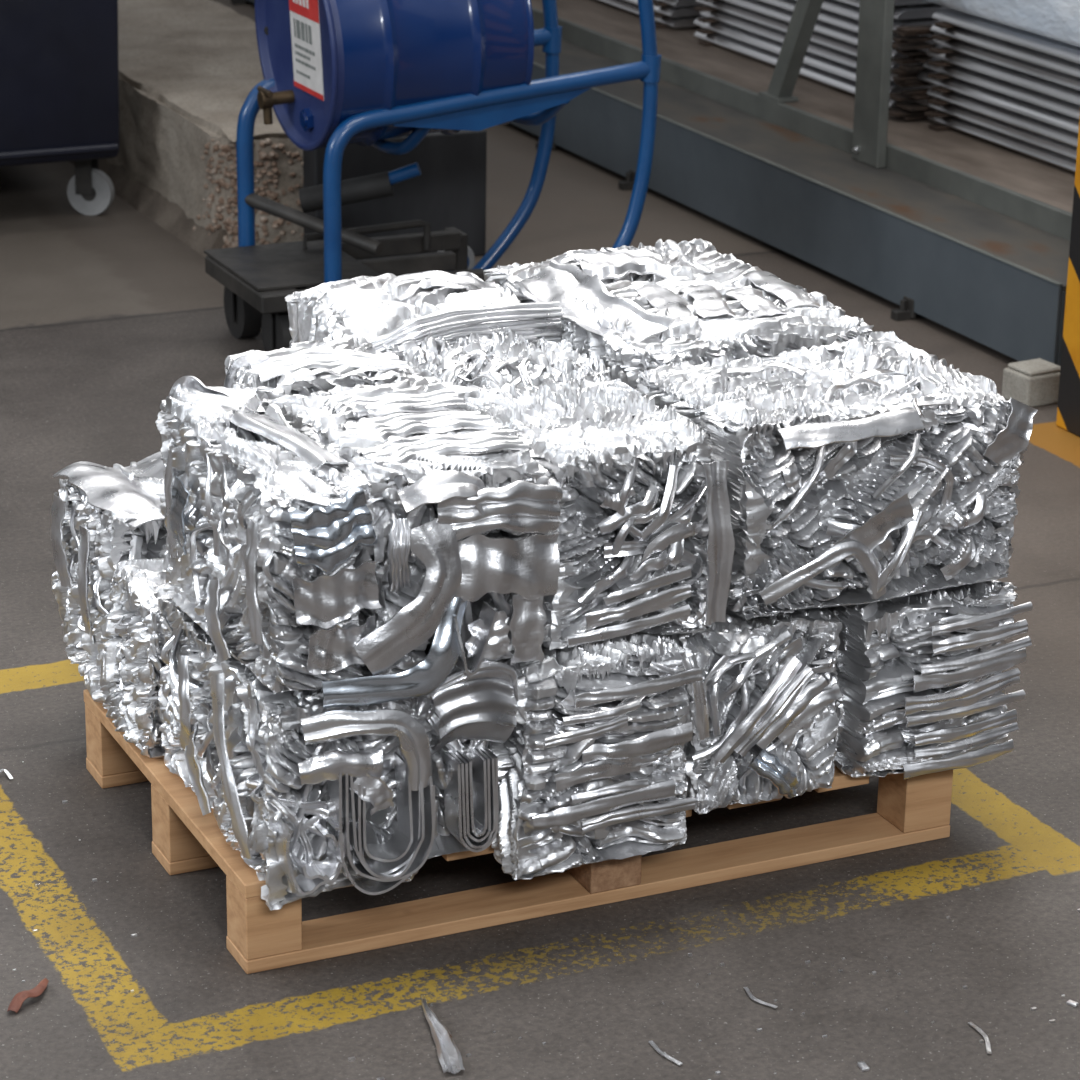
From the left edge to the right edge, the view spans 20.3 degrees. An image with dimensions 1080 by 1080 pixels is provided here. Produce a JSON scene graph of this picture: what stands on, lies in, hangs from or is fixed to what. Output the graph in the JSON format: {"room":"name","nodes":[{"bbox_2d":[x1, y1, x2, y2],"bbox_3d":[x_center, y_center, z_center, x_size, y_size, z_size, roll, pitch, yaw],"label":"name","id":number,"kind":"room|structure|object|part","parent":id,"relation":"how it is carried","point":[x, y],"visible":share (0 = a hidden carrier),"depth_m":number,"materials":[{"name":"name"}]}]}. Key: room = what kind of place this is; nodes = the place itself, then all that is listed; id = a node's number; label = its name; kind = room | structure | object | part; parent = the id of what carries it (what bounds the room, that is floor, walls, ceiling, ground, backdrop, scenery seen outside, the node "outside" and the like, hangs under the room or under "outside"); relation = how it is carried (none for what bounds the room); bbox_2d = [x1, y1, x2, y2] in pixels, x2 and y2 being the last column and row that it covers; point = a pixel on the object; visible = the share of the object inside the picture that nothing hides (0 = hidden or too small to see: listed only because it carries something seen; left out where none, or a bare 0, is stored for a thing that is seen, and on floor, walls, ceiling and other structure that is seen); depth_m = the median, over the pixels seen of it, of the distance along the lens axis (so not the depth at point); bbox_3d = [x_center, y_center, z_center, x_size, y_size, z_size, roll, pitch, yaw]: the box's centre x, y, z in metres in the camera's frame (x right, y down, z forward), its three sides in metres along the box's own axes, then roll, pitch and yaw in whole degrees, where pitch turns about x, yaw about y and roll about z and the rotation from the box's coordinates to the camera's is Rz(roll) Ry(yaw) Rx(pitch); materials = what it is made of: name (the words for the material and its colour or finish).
{"room":"waste facility","nodes":[
{"label":"waste facility","id":0,"kind":"room"},
{"bbox_2d":[0,0,1079,1079],"bbox_3d":[-0.957,-0.954,8.838,15.000,0.001,19.000,-8,21,-24],"label":"floor","id":1,"kind":"structure","parent":0,"point":[101,315],"depth_m":4.66,"materials":[{"name":"grey concrete"}]},
{"bbox_2d":[0,769,12,778],"bbox_3d":[-0.910,0.387,5.046,0.074,0.008,0.025,6,20,14],"label":"metal sliver","id":2,"kind":"object","parent":1,"relation":"on","point":[1,770],"visible":1,"depth_m":5.04,"materials":[{"name":"metal"}]},
{"bbox_2d":[7,978,48,1012],"bbox_3d":[-0.726,0.647,4.313,0.026,0.016,0.098,10,22,25],"label":"scrap","id":3,"kind":"object","parent":1,"relation":"on","point":[19,998],"visible":1,"depth_m":4.30,"materials":[{"name":"metal"}]},
{"bbox_2d":[0,0,118,215],"bbox_3d":[-2.263,-1.560,8.712,1.800,1.185,1.460,-8,21,-24],"label":"waste bin","id":4,"kind":"object","parent":1,"relation":"on","point":[59,61],"visible":1,"depth_m":8.46,"materials":[{"name":"blue plastic"}]},
{"bbox_2d":[69,0,303,256],"bbox_3d":[-1.665,-1.800,10.647,0.760,0.359,5.374,-8,21,-24],"label":"concrete ledge","id":5,"kind":"object","parent":1,"relation":"on","point":[188,69],"visible":0.51,"depth_m":8.74,"materials":[{"name":"beige concrete"}]},
{"bbox_2d":[303,129,486,259],"bbox_3d":[-0.397,-0.941,8.297,0.505,0.355,0.100,-8,21,-24],"label":"box","id":6,"kind":"object","parent":1,"relation":"on","point":[450,188],"visible":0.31,"depth_m":8.27,"materials":[{"name":"black plastic"}]},
{"bbox_2d":[204,0,660,350],"bbox_3d":[-0.292,-1.008,7.521,1.054,1.004,0.606,-8,21,-24],"label":"trolley","id":7,"kind":"object","parent":1,"relation":"on","point":[257,280],"visible":0.76,"depth_m":7.46,"materials":[{"name":"blue metal"}]},
{"bbox_3d":[-0.611,-0.679,7.443,0.320,0.008,0.400,-8,21,-24],"label":"plate","id":8,"kind":"part","parent":7,"relation":"part of","materials":[{"name":"metal"}]},
{"bbox_3d":[-0.439,-0.670,7.512,0.695,0.045,0.448,-8,21,-24],"label":"frame","id":9,"kind":"part","parent":7,"relation":"part of","materials":[{"name":"metal"}]},
{"bbox_2d":[255,0,533,150],"bbox_3d":[-0.378,-1.244,7.353,0.588,0.560,0.548,-8,21,-24],"label":"drum","id":10,"kind":"object","parent":7,"relation":"on","point":[330,62],"visible":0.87,"depth_m":7.18,"materials":[{"name":"blue paint"}]},
{"bbox_2d":[257,86,294,124],"bbox_3d":[-0.644,-1.061,7.387,0.086,0.087,0.080,-8,21,-24],"label":"tap","id":11,"kind":"object","parent":10,"relation":"on","point":[266,99],"depth_m":7.38,"materials":[{"name":"gold metal"}]},
{"bbox_3d":[-0.581,-1.203,7.267,0.058,0.534,0.534,-8,21,-24],"label":"drum lid","id":12,"kind":"part","parent":10,"relation":"part of","materials":[{"name":"blue paint"}]},
{"bbox_3d":[-0.381,-0.898,7.527,0.171,0.092,0.034,2,20,3],"label":"lever","id":13,"kind":"part","parent":7,"relation":"part of","materials":[{"name":"blue paint"}]},
{"bbox_2d":[421,996,464,1073],"bbox_3d":[-0.138,0.690,4.231,0.032,0.016,0.218,-3,20,-11],"label":"metal sliver","id":14,"kind":"object","parent":1,"relation":"on","point":[449,1056],"visible":1,"depth_m":4.20,"materials":[{"name":"metal"}]},
{"bbox_2d":[83,689,952,973],"bbox_3d":[-0.049,0.364,4.957,1.200,0.144,0.800,-8,21,-24],"label":"wooden pallet","id":15,"kind":"object","parent":1,"relation":"on","point":[917,809],"visible":0.35,"depth_m":4.66,"materials":[{"name":"brown wood"}]},
{"bbox_2d":[51,452,166,709],"bbox_3d":[-0.625,0.052,5.067,0.354,0.350,0.363,-8,21,-24],"label":"bale","id":16,"kind":"object","parent":15,"relation":"on","point":[102,516],"visible":0.39,"depth_m":4.96},
{"bbox_3d":[-0.800,0.005,5.035,0.019,0.159,0.069,-8,21,-24],"label":"folded plate","id":17,"kind":"part","parent":16,"relation":"part of","materials":[{"name":"metal"}]},
{"bbox_3d":[-0.740,0.074,4.927,0.020,0.196,0.064,-8,21,-24],"label":"folded plate","id":18,"kind":"part","parent":16,"relation":"part of","materials":[{"name":"metal"}]},
{"bbox_2d":[100,558,167,757],"bbox_3d":[-0.528,0.171,4.843,0.336,0.279,0.244,-8,21,-24],"label":"bale","id":19,"kind":"object","parent":15,"relation":"on","point":[132,663],"visible":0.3,"depth_m":4.78},
{"bbox_2d":[157,596,434,909],"bbox_3d":[-0.382,0.295,4.506,0.278,0.328,0.593,-8,21,-24],"label":"bale","id":20,"kind":"object","parent":15,"relation":"on","point":[314,799],"visible":0.82,"depth_m":4.32},
{"bbox_3d":[-0.510,0.342,4.499,0.015,0.140,0.098,-8,21,-24],"label":"folded plate","id":21,"kind":"part","parent":20,"relation":"part of","materials":[{"name":"metal"}]},
{"bbox_3d":[-0.452,0.322,4.362,0.021,0.259,0.156,-8,21,-24],"label":"folded plate","id":22,"kind":"part","parent":20,"relation":"part of","materials":[{"name":"metal"}]},
{"bbox_2d":[155,376,381,693],"bbox_3d":[-0.410,-0.014,4.388,0.192,0.342,0.572,-8,21,-24],"label":"bale","id":23,"kind":"object","parent":20,"relation":"on","point":[267,526],"visible":0.98,"depth_m":4.24},
{"bbox_3d":[-0.529,-0.035,4.447,0.015,0.112,0.076,-8,21,-24],"label":"folded plate","id":24,"kind":"part","parent":23,"relation":"part of","materials":[{"name":"metal"}]},
{"bbox_3d":[-0.463,0.116,4.340,0.019,0.126,0.096,-8,21,-24],"label":"folded plate","id":25,"kind":"part","parent":23,"relation":"part of","materials":[{"name":"metal"}]},
{"bbox_3d":[-0.397,0.059,4.179,0.019,0.176,0.061,-8,21,-24],"label":"folded plate","id":26,"kind":"part","parent":23,"relation":"part of","materials":[{"name":"metal"}]},
{"bbox_3d":[-0.281,-0.012,4.132,0.127,0.117,0.023,-8,21,-24],"label":"ribbed panel","id":27,"kind":"part","parent":23,"relation":"part of","materials":[{"name":"metal"}]},
{"bbox_3d":[-0.280,0.076,4.171,0.128,0.090,0.020,-8,21,-24],"label":"folded plate","id":28,"kind":"part","parent":23,"relation":"part of","materials":[{"name":"metal"}]},
{"bbox_3d":[-0.270,0.147,4.200,0.113,0.074,0.022,-8,21,-24],"label":"folded plate","id":29,"kind":"part","parent":23,"relation":"part of","materials":[{"name":"metal"}]},
{"bbox_3d":[-0.238,0.358,4.270,0.066,0.072,0.017,-8,21,-24],"label":"folded plate","id":30,"kind":"part","parent":20,"relation":"part of","materials":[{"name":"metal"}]},
{"bbox_2d":[402,661,518,858],"bbox_3d":[-0.205,0.254,4.561,0.166,0.335,0.534,-8,21,-24],"label":"bale","id":31,"kind":"object","parent":15,"relation":"on","point":[460,718],"visible":0.44,"depth_m":4.35},
{"bbox_2d":[261,376,562,708],"bbox_3d":[-0.229,-0.020,4.446,0.385,0.333,0.564,-8,21,-24],"label":"bale","id":32,"kind":"object","parent":31,"relation":"on","point":[460,507],"visible":0.79,"depth_m":4.25},
{"bbox_3d":[-0.072,0.144,4.300,0.078,0.086,0.019,-8,21,-24],"label":"folded plate","id":33,"kind":"part","parent":32,"relation":"part of","materials":[{"name":"metal"}]},
{"bbox_3d":[-0.055,-0.038,4.231,0.191,0.087,0.026,-8,21,-24],"label":"ribbed panel","id":34,"kind":"part","parent":32,"relation":"part of","materials":[{"name":"metal"}]},
{"bbox_3d":[-0.047,0.039,4.264,0.166,0.111,0.028,-8,21,-24],"label":"folded plate","id":35,"kind":"part","parent":32,"relation":"part of","materials":[{"name":"metal"}]},
{"bbox_3d":[-0.020,0.126,4.316,0.060,0.112,0.019,-8,21,-24],"label":"folded plate","id":36,"kind":"part","parent":32,"relation":"part of","materials":[{"name":"metal"}]},
{"bbox_2d":[487,633,708,879],"bbox_3d":[0.017,0.268,4.619,0.332,0.356,0.464,-8,21,-24],"label":"bale","id":37,"kind":"object","parent":15,"relation":"on","point":[592,765],"visible":0.59,"depth_m":4.44},
{"bbox_2d":[464,373,734,649],"bbox_3d":[0.067,-0.051,4.548,0.316,0.315,0.446,-8,21,-24],"label":"bale","id":38,"kind":"object","parent":37,"relation":"on","point":[635,477],"visible":0.74,"depth_m":4.40},
{"bbox_3d":[0.259,0.006,4.417,0.047,0.252,0.026,-8,21,-24],"label":"folded plate","id":39,"kind":"part","parent":38,"relation":"part of","materials":[{"name":"metal"}]},
{"bbox_2d":[664,606,842,814],"bbox_3d":[0.275,0.209,4.741,0.290,0.304,0.443,-8,21,-24],"label":"bale","id":40,"kind":"object","parent":15,"relation":"on","point":[772,690],"visible":0.62,"depth_m":4.58},
{"bbox_2d":[828,580,1032,779],"bbox_3d":[0.542,0.162,4.876,0.324,0.307,0.461,-8,21,-24],"label":"bale","id":41,"kind":"object","parent":15,"relation":"on","point":[921,681],"visible":0.59,"depth_m":4.70},
{"bbox_2d":[636,331,1037,618],"bbox_3d":[0.445,-0.111,4.716,0.542,0.326,0.468,-8,21,-24],"label":"bale","id":42,"kind":"object","parent":41,"relation":"on","point":[876,469],"visible":0.91,"depth_m":4.59},
{"bbox_3d":[0.504,-0.017,4.534,0.136,0.105,0.020,-5,20,-17],"label":"folded plate","id":43,"kind":"part","parent":42,"relation":"part of","materials":[{"name":"metal"}]},
{"bbox_3d":[0.716,-0.164,4.590,0.091,0.111,0.019,-8,21,-24],"label":"folded plate","id":44,"kind":"part","parent":42,"relation":"part of","materials":[{"name":"metal"}]},
{"bbox_3d":[-0.238,0.047,5.149,0.466,0.316,0.579,-8,21,-24],"label":"bale","id":45,"kind":"object","parent":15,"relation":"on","visible":0},
{"bbox_2d":[224,336,408,400],"bbox_3d":[-0.356,-0.146,4.775,0.291,0.328,0.211,-8,21,-24],"label":"bale","id":46,"kind":"object","parent":45,"relation":"on","point":[305,368],"visible":0.34,"depth_m":4.69},
{"bbox_2d":[285,270,562,352],"bbox_3d":[-0.202,-0.274,5.134,0.409,0.333,0.421,-8,21,-24],"label":"bale","id":47,"kind":"object","parent":45,"relation":"on","point":[386,308],"visible":0.38,"depth_m":5.06},
{"bbox_2d":[383,328,609,398],"bbox_3d":[-0.081,-0.165,4.870,0.328,0.310,0.365,-8,21,-24],"label":"bale","id":48,"kind":"object","parent":45,"relation":"on","point":[474,362],"visible":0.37,"depth_m":4.81},
{"bbox_3d":[0.204,0.001,5.310,0.505,0.309,0.650,-8,21,-24],"label":"bale","id":49,"kind":"object","parent":15,"relation":"on","visible":0},
{"bbox_2d":[483,239,873,390],"bbox_3d":[0.220,-0.298,5.199,0.505,0.349,0.681,-8,21,-24],"label":"bale","id":50,"kind":"object","parent":49,"relation":"on","point":[642,308],"visible":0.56,"depth_m":5.04},
{"bbox_3d":[0.142,-0.479,5.263,0.155,0.035,0.116,-5,20,-17],"label":"raised plate","id":51,"kind":"part","parent":50,"relation":"part of","materials":[{"name":"metal"}]},
{"bbox_2d":[13,761,1079,1079],"bbox_3d":[-0.008,0.615,4.464,2.516,0.003,1.296,4,20,10],"label":"crumbs","id":52,"kind":"object","parent":1,"relation":"on","point":[65,801],"visible":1,"depth_m":4.39,"materials":[{"name":"metal"}]},
{"bbox_2d":[231,0,1069,365],"bbox_3d":[-0.210,-1.656,10.467,0.330,0.254,7.412,-8,21,-24],"label":"steel beam","id":53,"kind":"structure","parent":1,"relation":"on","point":[996,280],"depth_m":8.22,"materials":[{"name":"grey metal"}]},
{"bbox_3d":[-0.182,-1.768,10.442,0.271,0.013,7.410,-8,21,-24],"label":"plate","id":54,"kind":"part","parent":53,"relation":"part of","materials":[{"name":"metal"}]},
{"bbox_2d":[759,0,894,167],"bbox_3d":[0.841,-1.752,8.533,0.105,1.268,0.750,-6,21,-20],"label":"metal support legs","id":55,"kind":"object","parent":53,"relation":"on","point":[876,17],"visible":1,"depth_m":8.41,"materials":[{"name":"grey paint"}]},
{"bbox_3d":[1.368,-0.513,7.324,0.267,0.212,0.010,-8,21,-24],"label":"panel","id":56,"kind":"part","parent":53,"relation":"part of","materials":[{"name":"grey paint"}]},
{"bbox_2d":[648,1040,682,1065],"bbox_3d":[0.172,0.712,4.195,0.012,0.003,0.078,-11,23,-31],"label":"metal sliver","id":57,"kind":"object","parent":1,"relation":"on","point":[651,1042],"visible":1,"depth_m":4.19,"materials":[{"name":"metal"}]},
{"bbox_2d":[744,987,777,1008],"bbox_3d":[0.313,0.659,4.349,0.018,0.003,0.074,-12,23,-33],"label":"metal sliver","id":58,"kind":"object","parent":1,"relation":"on","point":[747,990],"visible":1,"depth_m":4.34,"materials":[{"name":"metal"}]},
{"bbox_2d":[531,0,1074,290],"bbox_3d":[0.423,-1.673,10.458,0.815,0.312,7.950,-8,21,-24],"label":"ledge","id":59,"kind":"object","parent":1,"relation":"on","point":[1027,189],"visible":0.31,"depth_m":8.78,"materials":[{"name":"grey paint"}]},
{"bbox_2d":[599,0,703,27],"bbox_3d":[0.065,-2.111,11.140,0.299,0.027,2.440,-8,21,-24],"label":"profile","id":60,"kind":"object","parent":59,"relation":"on","point":[675,22],"visible":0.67,"depth_m":10.11,"materials":[{"name":"grey metal"}]},
{"bbox_2d":[624,0,705,16],"bbox_3d":[0.056,-2.142,11.117,0.299,0.027,2.440,-8,21,-24],"label":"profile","id":61,"kind":"object","parent":60,"relation":"on","point":[671,11],"visible":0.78,"depth_m":10.05,"materials":[{"name":"grey metal"}]},
{"bbox_2d":[653,1,671,27],"bbox_3d":[0.517,-1.962,10.090,0.322,0.484,0.060,-8,21,-24],"label":"stack","id":62,"kind":"object","parent":61,"relation":"on","point":[658,3],"visible":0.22,"depth_m":10.09,"materials":[{"name":"grey metal"}]},
{"bbox_2d":[658,0,702,6],"bbox_3d":[0.070,-2.173,11.095,0.299,0.027,2.440,-8,21,-24],"label":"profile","id":63,"kind":"object","parent":61,"relation":"on","point":[677,3],"visible":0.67,"depth_m":10.02,"materials":[{"name":"grey metal"}]},
{"bbox_2d":[694,28,928,107],"bbox_3d":[0.900,-1.486,9.420,0.299,0.027,1.240,-8,21,-24],"label":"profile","id":64,"kind":"object","parent":59,"relation":"on","point":[811,72],"visible":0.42,"depth_m":9.45,"materials":[{"name":"silver metal"}]},
{"bbox_2d":[694,0,720,45],"bbox_3d":[0.661,-1.856,9.799,0.322,0.484,0.064,-8,21,-24],"label":"stack","id":65,"kind":"object","parent":64,"relation":"on","point":[698,8],"visible":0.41,"depth_m":9.80,"materials":[{"name":"grey metal"}]},
{"bbox_2d":[694,16,936,92],"bbox_3d":[0.898,-1.528,9.428,0.299,0.027,1.240,-8,21,-24],"label":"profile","id":66,"kind":"object","parent":64,"relation":"on","point":[811,59],"visible":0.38,"depth_m":9.44,"materials":[{"name":"silver metal"}]},
{"bbox_2d":[700,10,920,80],"bbox_3d":[0.918,-1.554,9.395,0.299,0.027,1.240,-8,21,-24],"label":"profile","id":67,"kind":"object","parent":66,"relation":"on","point":[815,48],"visible":0.27,"depth_m":9.47,"materials":[{"name":"silver metal"}]},
{"bbox_2d":[695,0,929,68],"bbox_3d":[0.904,-1.596,9.404,0.299,0.027,1.240,-8,21,-24],"label":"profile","id":68,"kind":"object","parent":67,"relation":"on","point":[819,38],"visible":0.26,"depth_m":9.43,"materials":[{"name":"silver metal"}]},
{"bbox_2d":[722,0,938,57],"bbox_3d":[0.903,-1.624,9.373,0.299,0.027,1.240,-8,21,-24],"label":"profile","id":69,"kind":"object","parent":68,"relation":"on","point":[770,10],"visible":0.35,"depth_m":9.32,"materials":[{"name":"silver metal"}]},
{"bbox_2d":[758,0,939,43],"bbox_3d":[0.911,-1.655,9.351,0.299,0.027,1.240,-8,21,-24],"label":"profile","id":70,"kind":"object","parent":69,"relation":"on","point":[825,16],"visible":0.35,"depth_m":9.11,"materials":[{"name":"silver metal"}]},
{"bbox_2d":[796,0,941,29],"bbox_3d":[0.906,-1.694,9.353,0.299,0.027,1.240,-8,21,-24],"label":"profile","id":71,"kind":"object","parent":70,"relation":"on","point":[844,9],"visible":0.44,"depth_m":8.99,"materials":[{"name":"silver metal"}]},
{"bbox_2d":[837,0,947,19],"bbox_3d":[0.912,-1.732,9.349,0.299,0.027,1.240,-8,21,-24],"label":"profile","id":72,"kind":"object","parent":71,"relation":"on","point":[916,11],"visible":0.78,"depth_m":8.80,"materials":[{"name":"grey metal"}]},
{"bbox_2d":[894,0,930,5],"bbox_3d":[0.887,-1.774,9.358,0.299,0.027,1.240,-8,21,-24],"label":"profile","id":73,"kind":"object","parent":72,"relation":"on","point":[897,2],"visible":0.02,"depth_m":8.80,"materials":[{"name":"grey metal"}]},
{"bbox_2d":[888,25,935,120],"bbox_3d":[1.072,-1.355,8.725,0.159,0.263,0.167,-8,21,-24],"label":"packing slats","id":74,"kind":"object","parent":59,"relation":"on","point":[907,41],"visible":0.8,"depth_m":8.69,"materials":[{"name":"brown wood"}]},
{"bbox_2d":[925,22,960,130],"bbox_3d":[1.255,-1.330,8.621,0.322,0.301,0.058,-8,21,-24],"label":"stack","id":75,"kind":"object","parent":59,"relation":"on","point":[937,76],"visible":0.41,"depth_m":8.56,"materials":[{"name":"metal"}]},
{"bbox_2d":[928,110,1075,171],"bbox_3d":[1.649,-0.946,7.936,0.299,0.027,1.900,-8,21,-24],"label":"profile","id":76,"kind":"object","parent":59,"relation":"on","point":[1049,156],"visible":0.44,"depth_m":8.34,"materials":[{"name":"silver metal"}]},
{"bbox_2d":[928,98,1076,158],"bbox_3d":[1.647,-0.978,7.917,0.299,0.027,1.900,-8,21,-24],"label":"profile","id":77,"kind":"object","parent":76,"relation":"on","point":[1014,131],"visible":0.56,"depth_m":8.33,"materials":[{"name":"silver metal"}]},
{"bbox_2d":[926,86,1077,146],"bbox_3d":[1.641,-1.010,7.899,0.299,0.027,1.900,-8,21,-24],"label":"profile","id":78,"kind":"object","parent":77,"relation":"on","point":[1025,122],"visible":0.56,"depth_m":8.30,"materials":[{"name":"silver metal"}]},
{"bbox_2d":[917,69,1078,133],"bbox_3d":[1.618,-1.061,7.933,0.299,0.027,1.900,-8,21,-24],"label":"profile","id":79,"kind":"object","parent":78,"relation":"on","point":[1001,100],"visible":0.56,"depth_m":8.31,"materials":[{"name":"silver metal"}]},
{"bbox_2d":[923,58,1079,118],"bbox_3d":[1.632,-1.090,7.904,0.299,0.027,1.900,-8,21,-24],"label":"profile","id":80,"kind":"object","parent":79,"relation":"on","point":[1010,89],"visible":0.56,"depth_m":8.29,"materials":[{"name":"silver metal"}]},
{"bbox_2d":[926,46,1079,104],"bbox_3d":[1.638,-1.121,7.883,0.299,0.027,1.900,-8,21,-24],"label":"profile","id":81,"kind":"object","parent":80,"relation":"on","point":[1059,91],"visible":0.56,"depth_m":8.28,"materials":[{"name":"silver metal"}]},
{"bbox_2d":[932,39,1079,90],"bbox_3d":[1.651,-1.151,7.860,0.299,0.027,1.900,-8,21,-24],"label":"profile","id":82,"kind":"object","parent":81,"relation":"on","point":[1004,60],"visible":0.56,"depth_m":8.28,"materials":[{"name":"silver metal"}]},
{"bbox_3d":[1.969,-0.802,7.169,0.322,0.301,0.064,-8,21,-24],"label":"stack","id":83,"kind":"object","parent":59,"relation":"on","visible":0},
{"bbox_2d":[930,25,1079,77],"bbox_3d":[1.643,-1.182,7.838,0.299,0.027,1.900,-8,21,-24],"label":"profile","id":84,"kind":"object","parent":83,"relation":"on","point":[1068,67],"visible":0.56,"depth_m":8.25,"materials":[{"name":"silver metal"}]},
{"bbox_2d":[932,8,1079,63],"bbox_3d":[1.646,-1.215,7.822,0.299,0.027,1.900,-8,21,-24],"label":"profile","id":85,"kind":"object","parent":84,"relation":"on","point":[1053,47],"visible":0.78,"depth_m":8.26,"materials":[{"name":"silver metal"}]},
{"bbox_2d":[924,0,1079,46],"bbox_3d":[1.408,-1.527,8.293,0.330,0.210,0.850,-8,21,-24],"label":"wrapped bundle","id":86,"kind":"object","parent":85,"relation":"on","point":[1059,20],"visible":1,"depth_m":8.11,"materials":[{"name":"white plastic"}]},
{"bbox_2d":[857,1061,868,1071],"bbox_3d":[0.446,0.726,4.170,0.011,0.005,0.020,-5,20,-16],"label":"chip","id":87,"kind":"object","parent":1,"relation":"on","point":[863,1066],"visible":1,"depth_m":4.17,"materials":[{"name":"metal"}]},
{"bbox_2d":[968,1022,991,1053],"bbox_3d":[0.622,0.699,4.251,0.015,0.003,0.091,-3,20,-10],"label":"metal sliver","id":88,"kind":"object","parent":1,"relation":"on","point":[988,1048],"visible":1,"depth_m":4.25,"materials":[{"name":"metal"}]},
{"bbox_2d":[1002,358,1060,406],"bbox_3d":[1.172,-0.373,7.172,0.115,0.088,0.100,-10,23,-29],"label":"concrete block","id":89,"kind":"object","parent":1,"relation":"on","point":[1034,382],"visible":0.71,"depth_m":7.13,"materials":[{"name":"beige concrete"}]},
{"bbox_2d":[1056,118,1079,436],"bbox_3d":[1.409,-1.273,6.562,0.300,2.200,0.300,-8,21,-24],"label":"pillar","id":90,"kind":"structure","parent":1,"relation":"on","point":[1068,408],"depth_m":6.89,"materials":[{"name":"yellow paint"}]},
{"bbox_2d":[1066,1000,1078,1006],"bbox_3d":[0.766,0.667,4.351,0.016,0.005,0.009,18,25,39],"label":"chip","id":91,"kind":"object","parent":1,"relation":"on","point":[1069,1002],"visible":1,"depth_m":4.35,"materials":[{"name":"metal"}]}
]}

